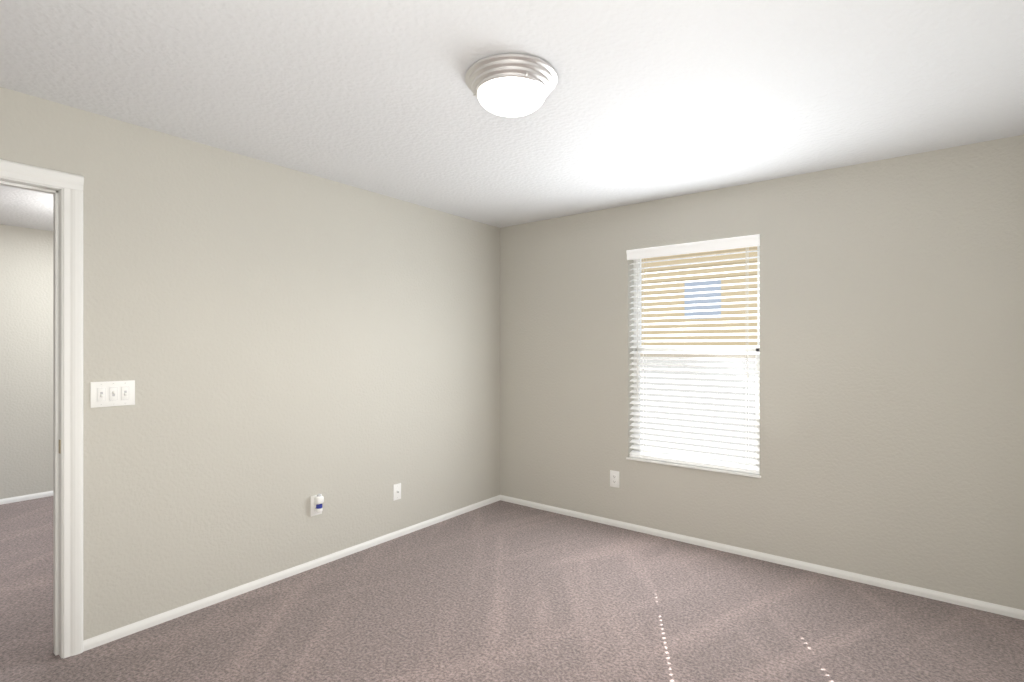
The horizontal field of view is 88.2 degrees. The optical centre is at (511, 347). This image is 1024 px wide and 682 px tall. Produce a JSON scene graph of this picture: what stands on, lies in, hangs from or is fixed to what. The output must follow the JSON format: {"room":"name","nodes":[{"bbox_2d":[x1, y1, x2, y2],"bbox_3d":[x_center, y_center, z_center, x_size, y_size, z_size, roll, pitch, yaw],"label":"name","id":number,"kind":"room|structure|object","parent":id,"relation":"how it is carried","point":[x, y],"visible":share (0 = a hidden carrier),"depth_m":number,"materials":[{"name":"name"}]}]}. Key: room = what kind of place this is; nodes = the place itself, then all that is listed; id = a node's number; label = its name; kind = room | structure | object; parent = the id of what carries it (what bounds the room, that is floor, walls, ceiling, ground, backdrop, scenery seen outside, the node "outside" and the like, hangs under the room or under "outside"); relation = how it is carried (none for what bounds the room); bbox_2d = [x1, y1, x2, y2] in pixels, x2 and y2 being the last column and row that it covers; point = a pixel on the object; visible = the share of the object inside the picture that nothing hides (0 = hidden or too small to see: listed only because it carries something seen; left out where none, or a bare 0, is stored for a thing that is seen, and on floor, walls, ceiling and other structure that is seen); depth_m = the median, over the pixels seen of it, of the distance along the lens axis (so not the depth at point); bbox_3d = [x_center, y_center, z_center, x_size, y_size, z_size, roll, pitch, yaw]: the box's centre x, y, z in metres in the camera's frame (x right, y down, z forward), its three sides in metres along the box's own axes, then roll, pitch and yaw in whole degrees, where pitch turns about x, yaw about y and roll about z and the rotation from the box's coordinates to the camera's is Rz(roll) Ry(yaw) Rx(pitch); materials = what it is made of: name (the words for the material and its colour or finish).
{"room":"empty bedroom","nodes":[
{"label":"empty bedroom","id":0,"kind":"room"},
{"bbox_2d":[0,224,52,498],"bbox_3d":[-4.603,0.150,4.507,0.120,2.440,6.200,0,0,38],"label":"wall","id":1,"kind":"structure","parent":0,"point":[26,361],"depth_m":4.73,"materials":[{"name":"beige paint"}]},
{"bbox_2d":[0,491,52,504],"bbox_3d":[-4.564,1.347,4.451,0.011,0.045,5.920,0,0,38],"label":"baseboard","id":2,"kind":"structure","parent":1,"relation":"attached to","point":[26,497],"depth_m":4.72,"materials":[{"name":"white wood"}]},
{"bbox_2d":[0,87,499,640],"bbox_3d":[-1.380,0.150,3.197,0.120,2.440,4.320,0,0,38],"label":"wall","id":3,"kind":"structure","parent":0,"point":[278,345],"depth_m":2.98,"materials":[{"name":"beige paint"}]},
{"bbox_2d":[0,159,83,658],"bbox_3d":[-2.275,0.300,2.030,0.139,2.140,0.970,0,0,38],"label":"door frame","id":4,"kind":"structure","parent":3,"relation":"attached to","point":[70,184],"depth_m":2.34,"materials":[{"name":"white wood"}]},
{"bbox_2d":[90,380,134,407],"bbox_3d":[-1.860,0.218,2.465,0.020,0.118,0.172,0,0,38],"label":"switch plate","id":5,"kind":"object","parent":3,"relation":"attached to","point":[111,393],"visible":1,"depth_m":2.46,"materials":[{"name":"white plastic"}]},
{"bbox_2d":[83,495,499,651],"bbox_3d":[-1.018,1.347,3.558,0.011,0.045,2.985,0,0,38],"label":"baseboard","id":6,"kind":"structure","parent":3,"relation":"attached to","point":[112,635],"depth_m":3.00,"materials":[{"name":"white wood"}]},
{"bbox_2d":[310,494,323,516],"bbox_3d":[-1.203,0.981,3.282,0.056,0.138,0.078,0,0,38],"label":"electrical outlet","id":7,"kind":"object","parent":3,"relation":"attached to","point":[316,502],"visible":1,"depth_m":3.27,"materials":[{"name":"white plastic"}]},
{"bbox_2d":[393,483,400,500],"bbox_3d":[-0.823,1.043,3.803,0.018,0.115,0.070,0,0,38],"label":"outlet plate","id":8,"kind":"object","parent":3,"relation":"attached to","point":[396,491],"visible":1,"depth_m":3.80,"materials":[{"name":"white plastic"}]},
{"bbox_2d":[0,496,1023,681],"bbox_3d":[-1.862,1.430,2.381,7.060,0.120,6.200,0,0,38],"label":"floor","id":9,"kind":"structure","parent":0,"point":[501,591],"depth_m":2.64,"materials":[{"name":"carpet"}]},
{"bbox_2d":[0,0,1023,230],"bbox_3d":[-1.862,-1.130,2.381,7.060,0.120,6.200,0,0,38],"label":"ceiling","id":10,"kind":"structure","parent":0,"point":[648,100],"depth_m":2.17,"materials":[{"name":"white paint"}]},
{"bbox_2d":[465,53,557,116],"bbox_3d":[-0.002,-1.004,2.102,0.368,0.132,0.368,0,0,38],"label":"flush-mount light","id":11,"kind":"object","parent":10,"relation":"attached to","point":[511,85],"visible":1,"depth_m":2.00,"materials":[{"name":"white glass"}]},
{"bbox_2d":[500,135,1023,609],"bbox_3d":[1.360,0.150,3.703,3.590,2.440,0.160,0,0,38],"label":"wall","id":12,"kind":"structure","parent":0,"point":[891,369],"depth_m":3.16,"materials":[{"name":"beige paint"}]},
{"bbox_2d":[610,470,618,487],"bbox_3d":[0.785,1.010,4.042,0.078,0.125,0.009,0,0,38],"label":"electrical outlet","id":13,"kind":"object","parent":12,"relation":"attached to","point":[614,478],"visible":1,"depth_m":4.04,"materials":[{"name":"white plastic"}]},
{"bbox_2d":[626,457,760,477],"bbox_3d":[1.264,0.838,3.730,0.942,0.014,0.110,0,0,38],"label":"window sill","id":14,"kind":"structure","parent":12,"relation":"attached to","point":[698,467],"depth_m":3.67,"materials":[{"name":"white wood"}]},
{"bbox_2d":[633,246,759,466],"bbox_3d":[1.311,0.052,3.792,0.922,1.565,0.070,0,0,38],"label":"window","id":15,"kind":"structure","parent":12,"relation":"in","point":[691,349],"depth_m":3.83,"materials":[{"name":"white plastic"}]},
{"bbox_2d":[626,234,759,473],"bbox_3d":[1.254,0.050,3.717,0.928,1.555,0.091,0,0,38],"label":"window blind","id":16,"kind":"object","parent":15,"relation":"attached to","point":[708,245],"visible":0.98,"depth_m":3.69,"materials":[{"name":"white plastic"}]},
{"bbox_2d":[640,354,755,461],"bbox_3d":[1.332,0.412,3.818,0.880,0.795,0.001,0,0,38],"label":"screen","id":17,"kind":"object","parent":15,"relation":"attached to","point":[643,411],"depth_m":3.81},
{"bbox_2d":[500,495,1023,619],"bbox_3d":[1.260,1.347,3.673,3.470,0.045,0.011,0,0,38],"label":"baseboard","id":18,"kind":"structure","parent":12,"relation":"attached to","point":[950,598],"depth_m":3.27,"materials":[{"name":"white wood"}]},
{"label":"outside","id":19,"kind":"structure","parent":0,"visible":0},
{"bbox_2d":[640,246,756,463],"bbox_3d":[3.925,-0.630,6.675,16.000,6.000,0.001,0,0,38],"label":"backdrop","id":20,"kind":"structure","parent":19,"point":[714,270],"depth_m":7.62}
]}

